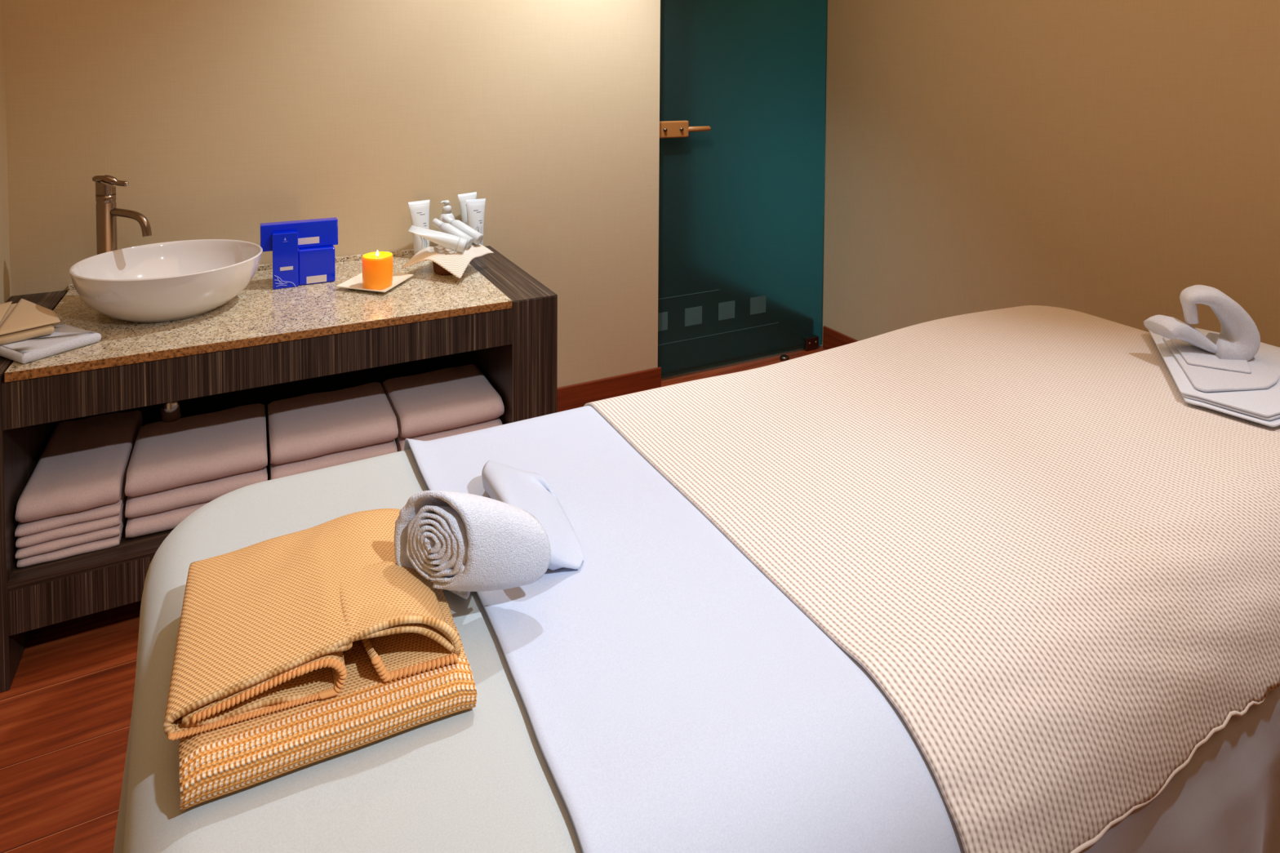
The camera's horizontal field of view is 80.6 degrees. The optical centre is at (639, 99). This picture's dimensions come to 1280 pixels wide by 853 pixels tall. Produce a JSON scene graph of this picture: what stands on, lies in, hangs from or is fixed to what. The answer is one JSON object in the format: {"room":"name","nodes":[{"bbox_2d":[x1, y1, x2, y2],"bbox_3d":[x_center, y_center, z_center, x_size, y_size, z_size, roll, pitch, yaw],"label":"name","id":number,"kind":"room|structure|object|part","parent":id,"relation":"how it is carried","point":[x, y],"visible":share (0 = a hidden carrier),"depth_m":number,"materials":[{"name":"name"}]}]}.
{"room":"spa","nodes":[
{"label":"spa","id":0,"kind":"room"},
{"bbox_2d":[0,0,10,303],"bbox_3d":[-0.731,0.097,-0.035,0.100,2.600,5.010,-1,3,-28],"label":"wall","id":1,"kind":"structure","parent":0,"point":[5,271],"depth_m":2.18,"materials":[{"name":"paint"}]},
{"bbox_2d":[3,0,660,387],"bbox_3d":[-0.956,-0.015,2.741,2.287,2.600,0.120,-1,3,-28],"label":"wall","id":2,"kind":"structure","parent":0,"point":[221,119],"depth_m":2.66,"materials":[{"name":"paint"}]},
{"bbox_2d":[556,367,661,412],"bbox_3d":[-0.257,1.220,3.087,0.784,0.113,0.014,-1,3,-28],"label":"baseboard","id":3,"kind":"structure","parent":2,"relation":"attached to","point":[577,395],"depth_m":3.14,"materials":[{"name":"red wood"}]},
{"bbox_2d":[657,0,827,378],"bbox_3d":[0.466,0.086,3.514,1.068,2.346,0.071,-1,3,-29],"label":"door","id":4,"kind":"structure","parent":2,"relation":"in","point":[743,82],"depth_m":3.55,"materials":[{"name":"teal glass"}]},
{"bbox_3d":[0.108,0.133,3.307,0.239,0.075,0.024,-1,3,-28],"label":"pull handle","id":5,"kind":"part","parent":4,"relation":"part of","materials":[{"name":"wood"}]},
{"bbox_2d":[0,345,826,852],"bbox_3d":[0.351,1.384,1.488,3.400,0.080,6.600,-1,3,-28],"label":"floor","id":6,"kind":"structure","parent":0,"point":[65,713],"depth_m":1.59,"materials":[{"name":"brown wood"}]},
{"bbox_2d":[0,245,557,693],"bbox_3d":[-1.053,0.944,2.263,1.442,0.720,0.706,-1,3,-28],"label":"vanity cabinet","id":7,"kind":"object","parent":6,"relation":"on","point":[515,348],"visible":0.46,"depth_m":1.89,"materials":[{"name":"brown wood"}]},
{"bbox_3d":[-1.633,0.953,1.958,0.132,0.718,0.706,-1,3,-28],"label":"panel","id":8,"kind":"part","parent":7,"relation":"part of","materials":[{"name":"brown wood"}]},
{"bbox_2d":[17,516,126,568],"bbox_3d":[-1.443,1.057,1.970,0.198,0.024,0.457,-1,3,-28],"label":"folded towel","id":9,"kind":"object","parent":7,"relation":"on","point":[110,542],"visible":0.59,"depth_m":1.78,"materials":[{"name":"pink fabric"}]},
{"bbox_2d":[15,506,125,559],"bbox_3d":[-1.442,1.033,1.968,0.198,0.024,0.460,-1,3,-28],"label":"folded towel","id":10,"kind":"object","parent":9,"relation":"on","point":[61,543],"visible":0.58,"depth_m":1.77,"materials":[{"name":"fabric"}]},
{"bbox_2d":[15,494,127,547],"bbox_3d":[-1.442,1.008,1.968,0.199,0.024,0.458,-1,3,-28],"label":"folded towel","id":11,"kind":"object","parent":10,"relation":"on","point":[78,528],"visible":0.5,"depth_m":1.77,"materials":[{"name":"pink fabric"}]},
{"bbox_2d":[14,483,125,537],"bbox_3d":[-1.444,0.983,1.969,0.200,0.024,0.458,-1,3,-28],"label":"folded towel","id":12,"kind":"object","parent":11,"relation":"on","point":[23,529],"visible":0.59,"depth_m":1.77,"materials":[{"name":"pink fabric"}]},
{"bbox_2d":[14,410,142,522],"bbox_3d":[-1.439,0.938,1.962,0.198,0.066,0.465,-1,3,-28],"label":"folded towel","id":13,"kind":"object","parent":12,"relation":"on","point":[83,464],"visible":1,"depth_m":1.87,"materials":[{"name":"pink fabric"}]},
{"bbox_3d":[-0.899,1.143,1.965,1.169,0.101,0.019,-1,3,-28],"label":"panel","id":14,"kind":"part","parent":7,"relation":"part of","materials":[{"name":"brown wood"}]},
{"bbox_2d":[7,410,269,591],"bbox_3d":[-1.054,1.070,2.259,1.169,0.018,0.686,-1,3,-28],"label":"shelf","id":15,"kind":"object","parent":7,"relation":"attached to","point":[131,553],"depth_m":1.76,"materials":[{"name":"brown wood"}]},
{"bbox_2d":[125,500,212,537],"bbox_3d":[-1.182,1.045,2.037,0.310,0.047,0.323,-1,3,-28],"label":"folded towel","id":16,"kind":"object","parent":7,"relation":"on","point":[140,526],"visible":0.29,"depth_m":1.86,"materials":[{"name":"pink fabric"}]},
{"bbox_2d":[124,466,267,517],"bbox_3d":[-1.182,0.995,2.036,0.310,0.051,0.319,-1,3,-28],"label":"folded towel","id":17,"kind":"object","parent":16,"relation":"on","point":[210,490],"visible":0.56,"depth_m":1.90,"materials":[{"name":"pink fabric"}]},
{"bbox_2d":[124,403,267,497],"bbox_3d":[-1.179,0.933,2.032,0.310,0.072,0.324,-1,3,-28],"label":"folded towel","id":18,"kind":"object","parent":17,"relation":"on","point":[202,447],"visible":0.98,"depth_m":1.95,"materials":[{"name":"pink fabric"}]},
{"bbox_2d":[160,400,182,422],"bbox_3d":[-1.359,0.747,2.265,0.056,0.293,0.371,0,2,-17],"label":"trap","id":19,"kind":"object","parent":7,"relation":"attached to","point":[171,411],"visible":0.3,"depth_m":2.10,"materials":[{"name":"silver metal"}]},
{"bbox_2d":[4,248,511,382],"bbox_3d":[-1.052,0.585,2.247,1.162,0.038,0.709,-1,3,-28],"label":"countertop","id":20,"kind":"structure","parent":7,"relation":"on","point":[260,314],"depth_m":2.06,"materials":[{"name":"beige stone"}]},
{"bbox_2d":[0,324,101,364],"bbox_3d":[-1.432,0.583,1.814,0.171,0.026,0.168,2,3,26],"label":"hand towel","id":21,"kind":"object","parent":20,"relation":"on","point":[64,338],"visible":0.89,"depth_m":1.78,"materials":[{"name":"white fabric"}]},
{"bbox_2d":[0,297,60,345],"bbox_3d":[-1.584,0.550,1.874,0.314,0.035,0.194,2,3,39],"label":"linen cloth","id":22,"kind":"object","parent":21,"relation":"on","point":[24,319],"visible":1,"depth_m":1.83,"materials":[{"name":"fabric"}]},
{"bbox_2d":[92,174,151,254],"bbox_3d":[-1.502,0.400,2.206,0.171,0.360,0.060,0,2,-1],"label":"faucet","id":23,"kind":"object","parent":20,"relation":"on","point":[107,211],"visible":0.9,"depth_m":2.18,"materials":[{"name":"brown metal"}]},
{"bbox_3d":[-1.544,0.237,2.198,0.085,0.036,0.023,0,2,-17],"label":"lever","id":24,"kind":"part","parent":23,"relation":"part of","materials":[{"name":"brown metal"}]},
{"bbox_3d":[-1.477,0.357,2.193,0.122,0.081,0.023,1,2,8],"label":"spout","id":25,"kind":"part","parent":23,"relation":"part of","materials":[{"name":"brown metal"}]},
{"bbox_2d":[68,239,262,323],"bbox_3d":[-1.307,0.513,2.107,0.456,0.145,0.456,1,2,23],"label":"vessel basin","id":26,"kind":"object","parent":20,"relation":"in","point":[175,280],"visible":1,"depth_m":2.04,"materials":[{"name":"white ceramic"}]},
{"bbox_2d":[271,230,298,289],"bbox_3d":[-1.092,0.493,2.324,0.071,0.169,0.036,-1,3,-28],"label":"box","id":27,"kind":"object","parent":20,"relation":"on","point":[284,244],"visible":1,"depth_m":2.31,"materials":[{"name":"blue cardboard"}]},
{"bbox_2d":[274,275,296,286],"bbox_3d":[-1.086,0.556,2.311,0.061,0.044,0.002,-1,3,-28],"label":"print","id":28,"kind":"object","parent":27,"relation":"attached to","point":[279,280],"depth_m":2.31,"materials":[{"name":"white"}]},
{"bbox_2d":[297,244,335,284],"bbox_3d":[-1.021,0.521,2.381,0.106,0.110,0.050,-1,3,-28],"label":"box","id":29,"kind":"object","parent":20,"relation":"on","point":[316,264],"visible":0.9,"depth_m":2.36,"materials":[{"name":"blue cardboard"}]},
{"bbox_2d":[259,217,337,251],"bbox_3d":[-1.072,0.425,2.377,0.222,0.082,0.045,-1,3,-28],"label":"box","id":30,"kind":"object","parent":29,"relation":"on","point":[313,233],"visible":0.79,"depth_m":2.37,"materials":[{"name":"blue cardboard"}]},
{"bbox_2d":[336,272,413,292],"bbox_3d":[-0.825,0.571,2.358,0.171,0.014,0.216,1,2,9],"label":"square plate","id":31,"kind":"object","parent":20,"relation":"on","point":[355,282],"visible":0.61,"depth_m":2.35,"materials":[{"name":"beige ceramic"}]},
{"bbox_2d":[361,249,392,289],"bbox_3d":[-0.804,0.518,2.313,0.090,0.113,0.090,-1,3,-28],"label":"pillar candle","id":32,"kind":"object","parent":31,"relation":"on","point":[377,266],"visible":0.99,"depth_m":2.28,"materials":[{"name":"orange wax"}]},
{"bbox_2d":[408,199,430,254],"bbox_3d":[-0.781,0.465,2.682,0.079,0.206,0.058,-1,3,-28],"label":"tube","id":33,"kind":"object","parent":20,"relation":"on","point":[419,210],"visible":0.66,"depth_m":2.67,"materials":[{"name":"white plastic"}]},
{"bbox_2d":[432,262,453,275],"bbox_3d":[-0.635,0.552,2.511,0.106,0.042,0.106,-1,3,-28],"label":"wicker basket","id":34,"kind":"object","parent":20,"relation":"on","point":[437,269],"visible":0.23,"depth_m":2.46,"materials":[{"name":"brown wicker"}]},
{"bbox_2d":[438,200,454,245],"bbox_3d":[-0.705,0.468,2.753,0.061,0.202,0.061,-1,3,-28],"label":"pump bottle","id":35,"kind":"object","parent":20,"relation":"on","point":[446,209],"visible":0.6,"depth_m":2.74,"materials":[{"name":"white plastic"}]},
{"bbox_2d":[401,243,493,278],"bbox_3d":[-0.632,0.519,2.502,0.226,0.071,0.227,1,2,19],"label":"napkin","id":36,"kind":"object","parent":20,"relation":"on","point":[455,263],"visible":0.84,"depth_m":2.44,"materials":[{"name":"white fabric"}]},
{"bbox_2d":[408,225,467,253],"bbox_3d":[-0.653,0.458,2.450,0.181,0.090,0.066,0,2,-6],"label":"tube","id":37,"kind":"object","parent":36,"relation":"on","point":[455,243],"visible":1,"depth_m":2.44,"materials":[{"name":"white plastic"}]},
{"bbox_2d":[431,217,473,248],"bbox_3d":[-0.629,0.448,2.526,0.150,0.093,0.040,1,2,17],"label":"bottle","id":38,"kind":"object","parent":36,"relation":"on","point":[446,228],"visible":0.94,"depth_m":2.51,"materials":[{"name":"white plastic"}]},
{"bbox_2d":[441,214,483,244],"bbox_3d":[-0.606,0.445,2.573,0.158,0.091,0.040,1,2,22],"label":"bottle","id":39,"kind":"object","parent":36,"relation":"on","point":[477,237],"visible":0.76,"depth_m":2.55,"materials":[{"name":"white plastic"}]},
{"bbox_2d":[457,191,476,225],"bbox_3d":[-0.643,0.456,2.812,0.067,0.214,0.049,0,2,-9],"label":"tube","id":40,"kind":"object","parent":20,"relation":"on","point":[462,197],"visible":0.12,"depth_m":2.80,"materials":[{"name":"white plastic"}]},
{"bbox_2d":[466,198,485,245],"bbox_3d":[-0.597,0.465,2.767,0.078,0.201,0.058,-1,3,-28],"label":"tube","id":41,"kind":"object","parent":20,"relation":"on","point":[475,207],"visible":0.61,"depth_m":2.76,"materials":[{"name":"white plastic"}]},
{"bbox_3d":[-1.216,0.880,2.562,1.169,0.574,0.016,-1,3,-28],"label":"panel","id":42,"kind":"part","parent":7,"relation":"part of","materials":[{"name":"brown wood"}]},
{"bbox_2d":[267,444,270,479],"bbox_3d":[-0.891,1.041,2.179,0.324,0.047,0.318,-1,3,-28],"label":"folded towel","id":43,"kind":"object","parent":7,"relation":"on","point":[268,445],"visible":0.02,"depth_m":2.15,"materials":[{"name":"fabric"}]},
{"bbox_2d":[267,426,397,479],"bbox_3d":[-0.893,0.989,2.181,0.322,0.055,0.313,-1,3,-28],"label":"folded towel","id":44,"kind":"object","parent":43,"relation":"on","point":[277,471],"visible":0.26,"depth_m":2.05,"materials":[{"name":"fabric"}]},
{"bbox_2d":[267,382,398,464],"bbox_3d":[-0.892,0.925,2.176,0.322,0.072,0.321,-1,3,-28],"label":"folded towel","id":45,"kind":"object","parent":44,"relation":"on","point":[311,425],"visible":1,"depth_m":2.10,"materials":[{"name":"pink fabric"}]},
{"bbox_3d":[-0.477,0.937,2.565,0.141,0.718,0.706,-1,3,-28],"label":"panel","id":46,"kind":"part","parent":7,"relation":"part of","materials":[{"name":"brown wood"}]},
{"bbox_3d":[-0.613,1.037,2.328,0.300,0.047,0.336,-1,3,-28],"label":"folded towel","id":47,"kind":"object","parent":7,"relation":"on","visible":0},
{"bbox_2d":[394,417,502,451],"bbox_3d":[-0.614,0.985,2.331,0.298,0.055,0.330,-1,3,-28],"label":"folded towel","id":48,"kind":"object","parent":47,"relation":"on","point":[400,442],"visible":0.17,"depth_m":2.20,"materials":[{"name":"fabric"}]},
{"bbox_2d":[382,364,504,438],"bbox_3d":[-0.612,0.921,2.324,0.298,0.071,0.334,-1,3,-28],"label":"folded towel","id":49,"kind":"object","parent":48,"relation":"on","point":[451,397],"visible":0.99,"depth_m":2.24,"materials":[{"name":"pink fabric"}]},
{"bbox_2d":[779,354,789,361],"bbox_3d":[0.699,1.250,3.650,0.044,0.020,0.044,-1,3,-28],"label":"door stopper","id":50,"kind":"object","parent":6,"relation":"on","point":[783,357],"visible":0.97,"depth_m":3.64,"materials":[{"name":"grey metal"}]},
{"bbox_3d":[0.390,0.982,1.308,1.968,0.738,0.656,-1,3,-28],"label":"massage table","id":51,"kind":"object","parent":6,"relation":"on","visible":0},
{"bbox_2d":[113,448,582,852],"bbox_3d":[0.408,0.974,1.262,2.189,0.783,0.970,-1,3,-28],"label":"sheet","id":52,"kind":"object","parent":51,"relation":"on","point":[479,779],"visible":0.19,"depth_m":0.71,"materials":[{"name":"white fabric"}]},
{"bbox_2d":[163,508,476,811],"bbox_3d":[-0.355,0.563,0.831,0.272,0.103,0.314,-1,3,-28],"label":"folded blanket","id":53,"kind":"object","parent":52,"relation":"on","point":[294,651],"visible":0.96,"depth_m":0.75,"materials":[{"name":"fabric"}]},
{"bbox_2d":[394,490,551,599],"bbox_3d":[-0.214,0.520,0.893,0.180,0.162,0.125,2,3,36],"label":"rolled towel","id":54,"kind":"object","parent":52,"relation":"on","point":[467,543],"visible":0.99,"depth_m":0.85,"materials":[{"name":"white fabric"}]},
{"bbox_2d":[404,405,1279,852],"bbox_3d":[0.579,0.823,1.342,1.798,0.499,1.021,-1,3,-28],"label":"sheet","id":55,"kind":"object","parent":52,"relation":"on","point":[676,699],"visible":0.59,"depth_m":0.81,"materials":[{"name":"white fabric"}]},
{"bbox_2d":[481,460,583,570],"bbox_3d":[-0.158,0.563,1.068,0.107,0.072,0.266,-1,3,-28],"label":"cloth","id":56,"kind":"object","parent":55,"relation":"on","point":[529,491],"visible":0.84,"depth_m":1.04,"materials":[{"name":"white fabric"}]},
{"bbox_2d":[583,305,1279,852],"bbox_3d":[0.719,0.732,1.434,1.430,0.330,0.960,-1,3,-28],"label":"blanket","id":57,"kind":"object","parent":55,"relation":"on","point":[1059,568],"visible":0.88,"depth_m":1.04,"materials":[{"name":"beige fabric"}]},
{"bbox_2d":[1148,327,1279,426],"bbox_3d":[1.202,0.557,1.577,0.457,0.017,0.407,-1,3,-28],"label":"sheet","id":58,"kind":"object","parent":57,"relation":"on","point":[1262,406],"visible":0.52,"depth_m":1.42,"materials":[{"name":"white fabric"}]},
{"bbox_2d":[1163,334,1279,391],"bbox_3d":[1.212,0.543,1.571,0.167,0.012,0.385,1,3,25],"label":"folded hand towel","id":59,"kind":"object","parent":58,"relation":"on","point":[1206,372],"visible":0.69,"depth_m":1.51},
{"bbox_2d":[1143,284,1260,361],"bbox_3d":[1.202,0.477,1.605,0.205,0.163,0.092,1,2,5],"label":"towel","id":60,"kind":"object","parent":59,"relation":"on","point":[1239,337],"visible":0.96,"depth_m":1.58,"materials":[{"name":"white fabric"}]},
{"bbox_2d":[821,0,1279,347],"bbox_3d":[2.165,0.052,1.546,0.100,2.600,5.117,-1,3,-28],"label":"wall","id":61,"kind":"structure","parent":0,"point":[1110,160],"depth_m":2.73,"materials":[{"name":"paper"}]},
{"bbox_2d":[822,325,858,349],"bbox_3d":[2.112,1.296,1.559,0.014,0.113,5.093,-1,3,-28],"label":"baseboard","id":62,"kind":"structure","parent":61,"relation":"attached to","point":[832,338],"depth_m":3.73,"materials":[{"name":"red wood"}]}
]}

